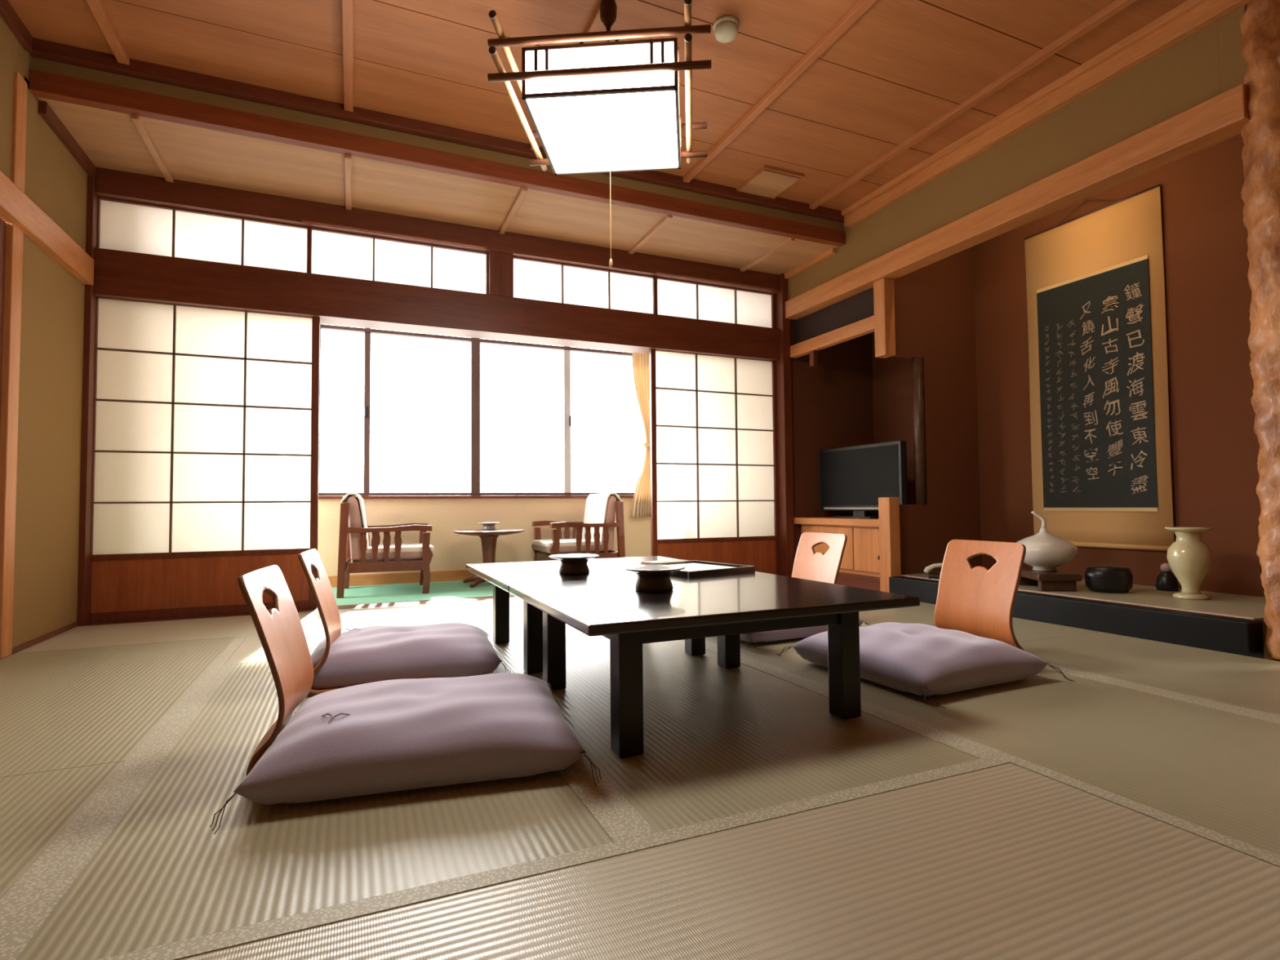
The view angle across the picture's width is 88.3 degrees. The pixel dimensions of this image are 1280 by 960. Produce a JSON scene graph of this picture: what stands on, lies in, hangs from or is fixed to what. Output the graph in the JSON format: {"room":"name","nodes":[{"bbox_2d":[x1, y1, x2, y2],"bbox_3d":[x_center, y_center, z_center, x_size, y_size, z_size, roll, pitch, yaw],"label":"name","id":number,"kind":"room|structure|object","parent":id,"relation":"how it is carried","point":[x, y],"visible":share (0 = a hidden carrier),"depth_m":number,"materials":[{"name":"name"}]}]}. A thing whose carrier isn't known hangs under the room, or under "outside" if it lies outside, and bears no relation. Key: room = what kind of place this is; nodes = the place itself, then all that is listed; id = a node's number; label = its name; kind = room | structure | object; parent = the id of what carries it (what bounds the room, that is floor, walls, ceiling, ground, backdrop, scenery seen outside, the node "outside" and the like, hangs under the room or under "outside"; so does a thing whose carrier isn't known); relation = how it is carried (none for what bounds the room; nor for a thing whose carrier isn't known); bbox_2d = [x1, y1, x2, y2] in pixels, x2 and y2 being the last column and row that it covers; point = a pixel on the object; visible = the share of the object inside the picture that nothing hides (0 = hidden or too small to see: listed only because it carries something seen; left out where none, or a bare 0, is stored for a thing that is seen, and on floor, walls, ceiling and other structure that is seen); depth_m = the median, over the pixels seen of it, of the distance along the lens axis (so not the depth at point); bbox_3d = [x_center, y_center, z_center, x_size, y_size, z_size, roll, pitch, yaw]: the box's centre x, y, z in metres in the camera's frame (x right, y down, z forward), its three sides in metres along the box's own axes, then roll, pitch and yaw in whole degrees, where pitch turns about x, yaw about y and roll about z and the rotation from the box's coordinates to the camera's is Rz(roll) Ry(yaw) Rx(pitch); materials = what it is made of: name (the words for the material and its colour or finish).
{"room":"traditional dwelling","nodes":[
{"label":"traditional dwelling","id":0,"kind":"room"},
{"bbox_2d":[0,15,87,648],"bbox_3d":[-1.854,-0.667,0.827,0.080,2.850,6.144,0,-2,-24],"label":"wall","id":1,"kind":"structure","parent":0,"point":[47,504],"depth_m":3.12,"materials":[{"name":"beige paint"}]},
{"bbox_2d":[0,217,6,427],"bbox_3d":[-2.301,-0.184,1.879,0.048,1.872,1.865,0,-2,-24],"label":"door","id":2,"kind":"structure","parent":1,"relation":"in","point":[2,224],"depth_m":2.74,"materials":[{"name":"brown paint"}]},
{"bbox_2d":[0,70,27,658],"bbox_3d":[-2.702,-0.477,2.786,0.092,2.534,0.095,0,-2,-24],"label":"post","id":3,"kind":"object","parent":1,"relation":"attached to","point":[14,234],"visible":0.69,"depth_m":2.78,"materials":[{"name":"orange wood"}]},
{"bbox_2d":[0,0,32,52],"bbox_3d":[-1.642,-2.023,0.495,0.025,0.070,5.260,0,-2,-24],"label":"trim","id":4,"kind":"structure","parent":1,"relation":"attached to","point":[7,13],"depth_m":2.78,"materials":[{"name":"red wood"}]},
{"bbox_2d":[11,622,78,654],"bbox_3d":[-2.822,0.745,3.138,0.011,0.022,0.740,0,-2,-24],"label":"baseboard","id":5,"kind":"structure","parent":1,"relation":"attached to","point":[43,637],"depth_m":3.09,"materials":[{"name":"red wood"}]},
{"bbox_2d":[0,170,93,284],"bbox_3d":[-1.787,-1.240,0.809,0.060,0.140,6.012,0,-2,-24],"label":"wall beam","id":6,"kind":"structure","parent":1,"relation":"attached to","point":[16,207],"depth_m":3.00,"materials":[{"name":"orange wood"}]},
{"bbox_2d":[38,100,95,177],"bbox_3d":[-2.872,-1.698,3.320,0.030,0.060,0.644,0,-2,-24],"label":"trim","id":7,"kind":"structure","parent":1,"relation":"attached to","point":[46,112],"depth_m":3.25,"materials":[{"name":"red wood"}]},
{"bbox_2d":[331,580,512,605],"bbox_3d":[-1.160,0.897,5.111,4.835,0.160,1.240,0,-2,-24],"label":"floor","id":8,"kind":"structure","parent":0,"point":[378,593],"depth_m":4.72,"materials":[{"name":"green carpet"}]},
{"bbox_2d":[336,493,434,598],"bbox_3d":[-1.860,0.457,4.857,0.636,0.712,0.618,0,-2,-21],"label":"armchair","id":9,"kind":"object","parent":8,"relation":"on","point":[354,544],"visible":1,"depth_m":4.59,"materials":[{"name":"brown wood"}]},
{"bbox_2d":[346,496,364,559],"bbox_3d":[-2.048,0.342,4.792,0.120,0.440,0.490,0,-2,-21],"label":"cushion","id":10,"kind":"object","parent":9,"relation":"on","point":[356,513],"depth_m":4.56,"materials":[{"name":"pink fabric"}]},
{"bbox_2d":[360,551,432,560],"bbox_3d":[-1.807,0.533,4.874,0.510,0.089,0.494,0,-2,-21],"label":"seat cushion","id":11,"kind":"object","parent":9,"relation":"on","point":[369,555],"depth_m":4.64,"materials":[{"name":"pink fabric"}]},
{"bbox_2d":[453,528,524,587],"bbox_3d":[-1.189,0.608,5.187,0.550,0.423,0.550,0,-2,-24],"label":"side table","id":12,"kind":"object","parent":8,"relation":"on","point":[488,538],"visible":0.71,"depth_m":5.14,"materials":[{"name":"brown wood"}]},
{"bbox_2d":[477,522,499,530],"bbox_3d":[-1.191,0.366,5.197,0.173,0.061,0.173,0,-2,-24],"label":"ashtray","id":13,"kind":"object","parent":12,"relation":"on","point":[486,526],"visible":1,"depth_m":5.15,"materials":[{"name":"silver metal"}]},
{"bbox_2d":[531,493,625,560],"bbox_3d":[-0.523,0.468,5.445,0.636,0.712,0.618,0,-2,-24],"label":"armchair","id":14,"kind":"object","parent":8,"relation":"on","point":[594,535],"visible":0.86,"depth_m":5.29,"materials":[{"name":"brown wood"}]},
{"bbox_2d":[533,544,604,553],"bbox_3d":[-0.575,0.543,5.419,0.510,0.089,0.494,0,-2,-24],"label":"seat cushion","id":15,"kind":"object","parent":14,"relation":"on","point":[537,548],"depth_m":5.20,"materials":[{"name":"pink fabric"}]},
{"bbox_2d":[602,495,616,550],"bbox_3d":[-0.341,0.356,5.529,0.120,0.440,0.490,0,-2,-24],"label":"cushion","id":16,"kind":"object","parent":14,"relation":"on","point":[609,504],"depth_m":5.31,"materials":[{"name":"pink fabric"}]},
{"bbox_2d":[31,56,843,231],"bbox_3d":[-0.632,-1.888,3.910,4.605,0.155,0.078,0,-2,-24],"label":"wall","id":17,"kind":"structure","parent":0,"point":[37,64],"depth_m":3.52,"materials":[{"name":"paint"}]},
{"bbox_2d":[28,37,844,222],"bbox_3d":[-0.605,-1.909,3.848,4.605,0.058,0.055,0,-2,-24],"label":"ceiling beam","id":18,"kind":"structure","parent":17,"relation":"attached to","point":[42,49],"depth_m":3.43,"materials":[{"name":"red wood"}]},
{"bbox_2d":[28,69,845,246],"bbox_3d":[-0.619,-1.766,3.878,4.605,0.093,0.062,0,-2,-24],"label":"beam","id":19,"kind":"structure","parent":17,"relation":"attached to","point":[44,85],"depth_m":3.53,"materials":[{"name":"red wood"}]},
{"bbox_2d":[36,97,838,275],"bbox_3d":[-0.796,-1.725,4.260,4.785,0.072,0.782,0,-2,-24],"label":"ceiling","id":20,"kind":"structure","parent":0,"point":[111,140],"depth_m":3.92,"materials":[{"name":"brown wood"}]},
{"bbox_2d":[94,167,875,556],"bbox_3d":[-0.499,-0.580,4.718,5.457,2.750,0.150,0,-2,-24],"label":"wall","id":21,"kind":"structure","parent":20,"relation":"attached to","point":[112,184],"depth_m":4.90,"materials":[{"name":"red wood"}]},
{"bbox_2d":[302,218,777,290],"bbox_3d":[-0.464,-1.565,4.696,3.465,0.012,0.012,0,-2,-24],"label":"rail","id":22,"kind":"object","parent":21,"relation":"attached to","point":[303,220],"visible":1,"depth_m":4.33,"materials":[{"name":"red wood"}]},
{"bbox_2d":[317,497,651,576],"bbox_3d":[-1.367,-0.460,5.673,4.785,2.600,0.150,0,-2,-24],"label":"wall","id":23,"kind":"structure","parent":0,"point":[452,551],"depth_m":5.52,"materials":[{"name":"beige paint"}]},
{"bbox_2d":[328,569,476,586],"bbox_3d":[-1.392,0.792,5.520,4.535,0.085,0.014,0,-2,-24],"label":"baseboard","id":24,"kind":"structure","parent":23,"relation":"attached to","point":[460,575],"depth_m":5.28,"materials":[{"name":"orange wood"}]},
{"bbox_2d":[318,324,634,498],"bbox_3d":[-1.200,-0.741,5.714,2.890,1.800,0.130,0,-2,-24],"label":"window","id":25,"kind":"structure","parent":23,"relation":"attached to","point":[475,343],"depth_m":5.61,"materials":[{"name":"red wood"}]},
{"bbox_2d":[631,352,650,517],"bbox_3d":[-0.158,-0.476,6.058,0.738,1.639,0.113,0,-2,-24],"label":"curtain","id":26,"kind":"object","parent":23,"relation":"hanging from","point":[641,507],"visible":0.77,"depth_m":6.11,"materials":[{"name":"yellow fabric"}]},
{"bbox_2d":[482,524,495,530],"bbox_3d":[-1.191,0.372,5.196,0.106,0.049,0.106,0,-2,-24],"label":"pot","id":27,"kind":"object","parent":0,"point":[486,526],"depth_m":5.15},
{"bbox_2d":[558,559,589,574],"bbox_3d":[-0.267,0.349,2.674,0.127,0.059,0.127,0,-2,-24],"label":"pot","id":28,"kind":"object","parent":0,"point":[568,566],"depth_m":2.62,"materials":[{"name":"brown wood"}]},
{"bbox_2d":[8,0,1186,210],"bbox_3d":[0.450,-2.051,1.402,4.785,0.082,5.450,0,-2,-24],"label":"ceiling","id":29,"kind":"structure","parent":0,"point":[849,96],"depth_m":3.06,"materials":[{"name":"brown wood"}]},
{"bbox_2d":[487,0,711,267],"bbox_3d":[-0.117,-1.392,2.481,0.750,1.204,0.758,-1,-2,5],"label":"pendant lamp","id":30,"kind":"object","parent":29,"relation":"hanging from","point":[610,107],"visible":1,"depth_m":2.27,"materials":[{"name":"white paper"}]},
{"bbox_2d":[712,14,738,43],"bbox_3d":[0.374,-1.956,2.871,0.112,0.058,0.112,0,-2,-24],"label":"smoke detector","id":31,"kind":"object","parent":29,"relation":"attached to","point":[725,28],"visible":1,"depth_m":2.84,"materials":[{"name":"beige plastic"}]},
{"bbox_2d":[736,164,804,199],"bbox_3d":[0.840,-1.924,4.270,0.300,0.022,0.325,0,-2,-24],"label":"ceiling vent","id":32,"kind":"object","parent":29,"relation":"in","point":[768,181],"visible":1,"depth_m":4.24,"materials":[{"name":"brown wood"}]},
{"bbox_2d":[892,246,982,574],"bbox_3d":[2.064,-0.540,4.644,0.815,2.620,0.050,0,-2,-24],"label":"wall partition","id":33,"kind":"structure","parent":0,"point":[935,302],"depth_m":4.65,"materials":[{"name":"brown paint"}]},
{"bbox_2d":[873,278,895,358],"bbox_3d":[1.655,-1.093,4.462,0.090,0.517,0.100,0,-2,-24],"label":"post","id":34,"kind":"object","parent":33,"relation":"attached to","point":[883,288],"visible":1,"depth_m":4.42,"materials":[{"name":"orange wood"}]},
{"bbox_2d":[878,497,901,592],"bbox_3d":[1.668,0.440,4.403,0.090,0.650,0.100,0,-2,-24],"label":"post","id":35,"kind":"object","parent":33,"relation":"attached to","point":[888,507],"visible":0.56,"depth_m":4.37,"materials":[{"name":"orange wood"}]},
{"bbox_2d":[911,356,926,504],"bbox_3d":[1.940,-0.341,4.582,0.072,1.020,0.072,0,-2,-24],"label":"pole","id":36,"kind":"object","parent":33,"relation":"attached to","point":[917,362],"visible":1,"depth_m":4.55,"materials":[{"name":"brown wood"}]},
{"bbox_2d":[787,2,1248,299],"bbox_3d":[2.419,-0.633,2.698,0.080,2.850,6.164,0,-2,-24],"label":"wall","id":37,"kind":"structure","parent":0,"point":[1184,75],"depth_m":3.31,"materials":[{"name":"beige paint"}]},
{"bbox_2d":[784,247,836,278],"bbox_3d":[1.312,-1.676,5.116,0.035,0.040,0.592,0,-2,-24],"label":"trim","id":38,"kind":"structure","parent":37,"relation":"attached to","point":[833,251],"depth_m":5.08,"materials":[{"name":"orange wood"}]},
{"bbox_2d":[790,315,874,358],"bbox_3d":[1.439,-1.061,4.944,0.060,0.095,0.956,0,-2,-24],"label":"rail","id":39,"kind":"object","parent":37,"relation":"attached to","point":[866,326],"visible":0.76,"depth_m":4.88,"materials":[{"name":"orange wood"}]},
{"bbox_2d":[809,350,817,366],"bbox_3d":[1.351,-0.946,5.131,0.040,0.120,0.050,0,-2,-24],"label":"peg","id":40,"kind":"object","parent":39,"relation":"attached to","point":[813,354],"visible":1,"depth_m":5.11,"materials":[{"name":"red wood"}]},
{"bbox_2d":[793,287,874,344],"bbox_3d":[1.482,-1.218,4.987,0.040,0.222,0.988,0,-2,-24],"label":"wall panel","id":41,"kind":"object","parent":37,"relation":"attached to","point":[858,307],"visible":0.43,"depth_m":4.96,"materials":[{"name":"brown wood"}]},
{"bbox_2d":[785,84,1249,319],"bbox_3d":[1.842,-1.441,4.012,0.130,0.140,3.019,0,-2,-24],"label":"lintel","id":42,"kind":"object","parent":37,"relation":"attached to","point":[1221,117],"visible":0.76,"depth_m":3.31,"materials":[{"name":"orange wood"}]},
{"bbox_2d":[841,0,1250,227],"bbox_3d":[2.518,-1.968,2.307,0.070,0.115,5.264,0,-2,-24],"label":"trim","id":43,"kind":"structure","parent":37,"relation":"attached to","point":[1190,16],"depth_m":3.28,"materials":[{"name":"orange wood"}]},
{"bbox_2d":[888,576,1264,658],"bbox_3d":[2.060,0.687,3.474,0.110,0.178,1.894,0,-2,-24],"label":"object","id":44,"kind":"structure","parent":37,"relation":"attached to","point":[1233,635],"depth_m":2.97,"materials":[{"name":"black paint"}]},
{"bbox_2d":[901,574,1254,619],"bbox_3d":[2.108,0.610,3.515,0.010,0.034,1.864,0,-2,-24],"label":"trim","id":45,"kind":"structure","parent":37,"relation":"attached to","point":[1091,598],"depth_m":3.08,"materials":[{"name":"black wood"}]},
{"bbox_2d":[871,133,1265,596],"bbox_3d":[2.683,-0.622,4.346,0.080,2.750,3.374,0,-2,-24],"label":"wall","id":46,"kind":"structure","parent":0,"point":[1215,445],"depth_m":3.60,"materials":[{"name":"brown paint"}]},
{"bbox_2d":[1024,183,1174,551],"bbox_3d":[2.760,-0.708,4.027,0.039,2.234,0.834,0,-2,-24],"label":"scroll","id":47,"kind":"object","parent":46,"relation":"hanging from","point":[1100,447],"visible":0.98,"depth_m":3.96,"materials":[{"name":"paper"}]},
{"bbox_3d":[0.749,0.781,1.854,5.735,0.109,6.260,0,-2,-24],"label":"floor","id":48,"kind":"structure","parent":0,"visible":0},
{"bbox_2d":[0,757,146,935],"bbox_3d":[-1.236,0.669,0.580,0.874,0.050,1.900,0,-2,-24],"label":"mat","id":49,"kind":"object","parent":48,"relation":"on","point":[43,815],"visible":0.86,"depth_m":1.31,"materials":[{"name":"wicker"}]},
{"bbox_2d":[0,635,247,777],"bbox_3d":[-1.952,0.738,2.224,0.874,0.050,1.690,0,-2,-24],"label":"mat","id":50,"kind":"object","parent":48,"relation":"on","point":[60,709],"visible":0.88,"depth_m":2.13,"materials":[{"name":"wicker"}]},
{"bbox_2d":[14,603,448,653],"bbox_3d":[-2.000,0.789,3.511,1.815,0.048,0.708,0,-2,-24],"label":"mat","id":51,"kind":"object","parent":48,"relation":"on","point":[164,631],"visible":0.57,"depth_m":3.41,"materials":[{"name":"beige wicker"}]},
{"bbox_2d":[78,595,516,626],"bbox_3d":[-0.904,0.815,4.462,4.585,0.050,0.160,0,-2,-24],"label":"threshold","id":52,"kind":"object","parent":48,"relation":"on","point":[487,597],"visible":0.07,"depth_m":4.06,"materials":[{"name":"red wood"}]},
{"bbox_2d":[76,174,98,625],"bbox_3d":[-3.008,-0.470,3.610,0.028,2.490,0.150,0,-2,-24],"label":"post","id":53,"kind":"object","parent":52,"relation":"on","point":[90,308],"visible":0.51,"depth_m":3.55,"materials":[{"name":"red wood"}]},
{"bbox_2d":[88,296,319,622],"bbox_3d":[-2.492,-0.123,3.843,1.112,1.804,0.032,0,-2,-24],"label":"screen","id":54,"kind":"object","parent":52,"relation":"on","point":[206,424],"visible":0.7,"depth_m":3.81,"materials":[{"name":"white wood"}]},
{"bbox_2d":[648,349,779,575],"bbox_3d":[0.606,-0.098,5.191,1.137,1.804,0.032,0,-2,-24],"label":"screen","id":55,"kind":"object","parent":52,"relation":"on","point":[714,494],"visible":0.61,"depth_m":5.19,"materials":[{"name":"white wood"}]},
{"bbox_2d":[775,273,795,577],"bbox_3d":[1.169,-0.438,5.417,0.078,2.490,0.170,0,-2,-24],"label":"post","id":56,"kind":"object","parent":52,"relation":"on","point":[784,374],"visible":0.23,"depth_m":5.35,"materials":[{"name":"red wood"}]},
{"bbox_2d":[0,661,635,959],"bbox_3d":[-0.820,0.716,1.899,0.942,0.050,1.910,0,-2,-24],"label":"mat","id":57,"kind":"object","parent":48,"relation":"on","point":[151,870],"visible":0.51,"depth_m":1.21,"materials":[{"name":"wicker"}]},
{"bbox_2d":[237,564,313,775],"bbox_3d":[-0.732,0.451,1.675,0.455,0.459,0.387,0,-2,-17],"label":"chair","id":58,"kind":"object","parent":57,"relation":"on","point":[280,631],"visible":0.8,"depth_m":1.61,"materials":[{"name":"brown wood"}]},
{"bbox_2d":[297,548,346,695],"bbox_3d":[-0.967,0.480,2.380,0.455,0.459,0.387,0,-2,-19],"label":"chair","id":59,"kind":"object","parent":57,"relation":"on","point":[321,588],"visible":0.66,"depth_m":2.31,"materials":[{"name":"brown wood"}]},
{"bbox_2d":[209,672,601,834],"bbox_3d":[-0.538,0.601,1.672,0.752,0.130,0.756,0,-2,-16],"label":"floor cushion","id":60,"kind":"object","parent":57,"relation":"on","point":[395,735],"visible":1,"depth_m":1.45,"materials":[{"name":"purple fabric"}]},
{"bbox_2d":[311,622,511,688],"bbox_3d":[-0.899,0.636,2.518,0.722,0.131,0.736,0,-2,-19],"label":"floor cushion","id":61,"kind":"object","parent":57,"relation":"on","point":[371,654],"visible":0.91,"depth_m":2.31,"materials":[{"name":"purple fabric"}]},
{"bbox_2d":[224,615,582,664],"bbox_3d":[-0.899,0.769,3.254,1.878,0.048,0.638,0,-2,-24],"label":"mat","id":62,"kind":"object","parent":48,"relation":"on","point":[251,650],"visible":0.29,"depth_m":3.14,"materials":[{"name":"beige wicker"}]},
{"bbox_2d":[435,597,523,620],"bbox_3d":[0.088,0.805,4.420,2.736,0.048,0.708,0,-2,-24],"label":"mat","id":63,"kind":"object","parent":48,"relation":"on","point":[468,610],"visible":0.14,"depth_m":3.94,"materials":[{"name":"beige wicker"}]},
{"bbox_2d":[97,755,1279,959],"bbox_3d":[0.187,0.663,0.760,1.880,0.050,0.985,0,-2,-24],"label":"mat","id":64,"kind":"object","parent":48,"relation":"on","point":[993,857],"visible":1,"depth_m":1.02,"materials":[{"name":"wicker"}]},
{"bbox_2d":[489,632,993,836],"bbox_3d":[0.042,0.723,2.274,0.938,0.050,1.910,0,-2,-24],"label":"mat","id":65,"kind":"object","parent":48,"relation":"on","point":[719,742],"visible":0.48,"depth_m":1.71,"materials":[{"name":"wicker"}]},
{"bbox_2d":[466,555,705,674],"bbox_3d":[-0.178,0.555,2.915,1.015,0.337,0.945,0,-2,-24],"label":"table","id":66,"kind":"object","parent":65,"relation":"on","point":[502,575],"visible":0.4,"depth_m":2.68,"materials":[{"name":"black paint"}]},
{"bbox_2d":[548,553,599,574],"bbox_3d":[-0.267,0.342,2.675,0.206,0.072,0.206,0,-2,-24],"label":"ashtray","id":67,"kind":"object","parent":66,"relation":"on","point":[571,563],"visible":1,"depth_m":2.63,"materials":[{"name":"brown wood"}]},
{"bbox_2d":[640,559,689,564],"bbox_3d":[0.120,0.388,3.125,0.220,0.008,0.100,1,-3,-38],"label":"folded card","id":68,"kind":"object","parent":66,"relation":"on","point":[669,560],"visible":0.71,"depth_m":3.11,"materials":[{"name":"white paper"}]},
{"bbox_2d":[633,560,755,577],"bbox_3d":[0.220,0.365,2.733,0.344,0.022,0.374,1,-3,-36],"label":"serving tray","id":69,"kind":"object","parent":66,"relation":"on","point":[737,568],"visible":0.62,"depth_m":2.62,"materials":[{"name":"black paint"}]},
{"bbox_2d":[671,563,733,571],"bbox_3d":[0.223,0.362,2.729,0.250,0.004,0.300,1,-3,-36],"label":"paper sheet","id":70,"kind":"object","parent":69,"relation":"on","point":[689,566],"visible":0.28,"depth_m":2.72,"materials":[{"name":"white paper"}]},
{"bbox_2d":[509,571,919,758],"bbox_3d":[0.181,0.521,2.091,1.015,0.337,0.846,0,-2,-24],"label":"table","id":71,"kind":"object","parent":65,"relation":"on","point":[726,606],"visible":0.98,"depth_m":1.86,"materials":[{"name":"black paint"}]},
{"bbox_2d":[622,564,685,591],"bbox_3d":[0.044,0.319,2.135,0.206,0.072,0.206,0,-2,-24],"label":"ashtray","id":72,"kind":"object","parent":71,"relation":"on","point":[651,578],"visible":1,"depth_m":2.09,"materials":[{"name":"brown wood"}]},
{"bbox_2d":[634,572,673,591],"bbox_3d":[0.044,0.326,2.134,0.127,0.059,0.127,0,-2,-24],"label":"pot","id":73,"kind":"object","parent":72,"relation":"on","point":[646,581],"depth_m":2.08,"materials":[{"name":"brown wood"}]},
{"bbox_2d":[705,623,868,673],"bbox_3d":[0.735,0.746,3.045,0.948,0.050,1.050,0,-2,-24],"label":"mat","id":74,"kind":"object","parent":48,"relation":"on","point":[788,661],"visible":0.21,"depth_m":2.67,"materials":[{"name":"wicker"}]},
{"bbox_2d":[739,617,871,648],"bbox_3d":[0.615,0.653,3.236,0.712,0.126,0.817,1,-2,-26],"label":"floor cushion","id":75,"kind":"object","parent":74,"relation":"on","point":[775,635],"visible":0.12,"depth_m":2.89,"materials":[{"name":"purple fabric"}]},
{"bbox_2d":[791,532,847,583],"bbox_3d":[0.756,0.500,3.296,0.455,0.459,0.387,1,-2,-25],"label":"chair","id":76,"kind":"object","parent":74,"relation":"on","point":[808,564],"visible":0.34,"depth_m":3.36,"materials":[{"name":"brown wood"}]},
{"bbox_2d":[794,515,879,591],"bbox_3d":[1.832,0.539,5.064,0.870,0.500,0.983,0,-2,-24],"label":"base cabinet","id":77,"kind":"object","parent":48,"relation":"on","point":[860,567],"visible":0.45,"depth_m":4.73,"materials":[{"name":"orange wood"}]},
{"bbox_2d":[818,440,907,518],"bbox_3d":[1.657,0.014,4.962,0.200,0.545,0.870,0,-2,-24],"label":"television","id":78,"kind":"object","parent":77,"relation":"on","point":[853,478],"visible":0.8,"depth_m":4.90,"materials":[{"name":"black plastic"}]},
{"bbox_2d":[858,602,1097,642],"bbox_3d":[1.559,0.753,3.404,0.851,0.050,1.050,0,-2,-24],"label":"mat","id":79,"kind":"object","parent":48,"relation":"on","point":[1024,630],"visible":0.14,"depth_m":3.38,"materials":[{"name":"wicker"}]},
{"bbox_2d":[782,666,1279,867],"bbox_3d":[1.323,0.689,1.693,0.948,0.050,1.900,0,-2,-24],"label":"mat","id":80,"kind":"object","parent":48,"relation":"on","point":[1207,771],"visible":0.63,"depth_m":1.68,"materials":[{"name":"wicker"}]},
{"bbox_2d":[775,622,1075,707],"bbox_3d":[0.992,0.615,2.409,0.652,0.131,0.797,1,-2,-26],"label":"floor cushion","id":81,"kind":"object","parent":80,"relation":"on","point":[917,659],"visible":0.88,"depth_m":2.19,"materials":[{"name":"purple fabric"}]},
{"bbox_2d":[933,539,1026,651],"bbox_3d":[1.149,0.465,2.471,0.455,0.459,0.387,0,-2,-23],"label":"chair","id":82,"kind":"object","parent":80,"relation":"on","point":[978,601],"visible":0.57,"depth_m":2.52,"materials":[{"name":"brown wood"}]},
{"bbox_2d":[904,572,1273,660],"bbox_3d":[2.472,0.691,3.700,0.804,0.180,1.909,0,-2,-24],"label":"platform","id":83,"kind":"object","parent":48,"relation":"on","point":[1246,606],"visible":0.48,"depth_m":3.19,"materials":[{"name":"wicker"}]},
{"bbox_2d":[923,563,942,579],"bbox_3d":[1.929,0.575,4.178,0.245,0.101,0.150,-2,-2,26],"label":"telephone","id":84,"kind":"object","parent":83,"relation":"on","point":[928,569],"visible":0.43,"depth_m":4.19,"materials":[{"name":"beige plastic"}]},
{"bbox_2d":[1018,568,1081,591],"bbox_3d":[2.270,0.556,3.694,0.220,0.095,0.340,-1,-2,6],"label":"display stand","id":85,"kind":"object","parent":83,"relation":"on","point":[1057,580],"visible":0.79,"depth_m":3.55,"materials":[{"name":"brown wood"}]},
{"bbox_2d":[1016,510,1078,571],"bbox_3d":[2.268,0.339,3.703,0.320,0.339,0.320,0,-2,-24],"label":"vase","id":86,"kind":"object","parent":85,"relation":"on","point":[1045,551],"visible":0.93,"depth_m":3.60,"materials":[{"name":"white ceramic"}]},
{"bbox_2d":[1084,565,1133,592],"bbox_3d":[2.500,0.527,3.518,0.220,0.136,0.165,-1,-2,16],"label":"bowl","id":87,"kind":"object","parent":83,"relation":"on","point":[1108,579],"visible":1,"depth_m":3.46,"materials":[{"name":"black ceramic"}]},
{"bbox_2d":[1155,563,1178,591],"bbox_3d":[2.835,0.520,3.549,0.100,0.146,0.100,0,-2,-24],"label":"ornament","id":88,"kind":"object","parent":83,"relation":"on","point":[1166,580],"visible":0.94,"depth_m":3.52,"materials":[{"name":"black ceramic"}]},
{"bbox_2d":[1164,526,1213,599],"bbox_3d":[2.721,0.409,3.264,0.184,0.349,0.184,0,-2,-24],"label":"vase","id":89,"kind":"object","parent":83,"relation":"on","point":[1189,559],"visible":1,"depth_m":3.22,"materials":[{"name":"beige ceramic"}]},
{"bbox_2d":[1018,631,1279,719],"bbox_3d":[2.148,0.696,2.052,0.851,0.050,1.900,0,-2,-24],"label":"mat","id":90,"kind":"object","parent":48,"relation":"on","point":[1249,684],"visible":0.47,"depth_m":2.42,"materials":[{"name":"wicker"}]},
{"bbox_2d":[1239,0,1279,659],"bbox_3d":[2.534,-0.606,2.574,0.248,2.585,0.236,-1,-2,4],"label":"post","id":91,"kind":"object","parent":48,"relation":"on","point":[1260,24],"visible":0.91,"depth_m":2.56,"materials":[{"name":"brown wood"}]},
{"bbox_3d":[0.904,-0.465,6.075,0.100,2.600,1.226,0,-2,-24],"label":"wall","id":92,"kind":"structure","parent":0,"visible":0},
{"bbox_2d":[93,247,779,360],"bbox_3d":[-0.961,-1.124,4.589,4.499,0.257,0.200,0,-2,-24],"label":"lintel","id":93,"kind":"object","parent":92,"relation":"attached to","point":[117,274],"visible":0.82,"depth_m":4.28,"materials":[{"name":"red wood"}]},
{"bbox_2d":[97,196,309,272],"bbox_3d":[-2.527,-1.418,3.871,1.048,0.316,0.032,0,-2,-24],"label":"transom window","id":94,"kind":"structure","parent":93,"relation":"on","point":[125,225],"depth_m":3.86,"materials":[{"name":"white paper"}]},
{"bbox_2d":[309,226,488,293],"bbox_3d":[-1.544,-1.410,4.299,1.096,0.316,0.032,0,-2,-24],"label":"screen","id":95,"kind":"object","parent":93,"relation":"on","point":[331,252],"visible":0.76,"depth_m":4.29,"materials":[{"name":"white paper"}]},
{"bbox_2d":[488,250,513,297],"bbox_3d":[-0.968,-1.405,4.552,0.162,0.302,0.124,0,-2,-24],"label":"post","id":96,"kind":"object","parent":93,"relation":"on","point":[500,264],"visible":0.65,"depth_m":4.50,"materials":[{"name":"red wood"}]},
{"bbox_2d":[513,256,656,314],"bbox_3d":[-0.390,-1.401,4.802,1.098,0.316,0.032,0,-2,-24],"label":"screen","id":97,"kind":"object","parent":93,"relation":"on","point":[533,278],"visible":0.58,"depth_m":4.80,"materials":[{"name":"white paper"}]},
{"bbox_2d":[655,276,776,328],"bbox_3d":[0.615,-1.393,5.239,1.094,0.316,0.032,0,-2,-24],"label":"screen","id":98,"kind":"object","parent":93,"relation":"on","point":[673,297],"visible":0.75,"depth_m":5.24,"materials":[{"name":"white paper"}]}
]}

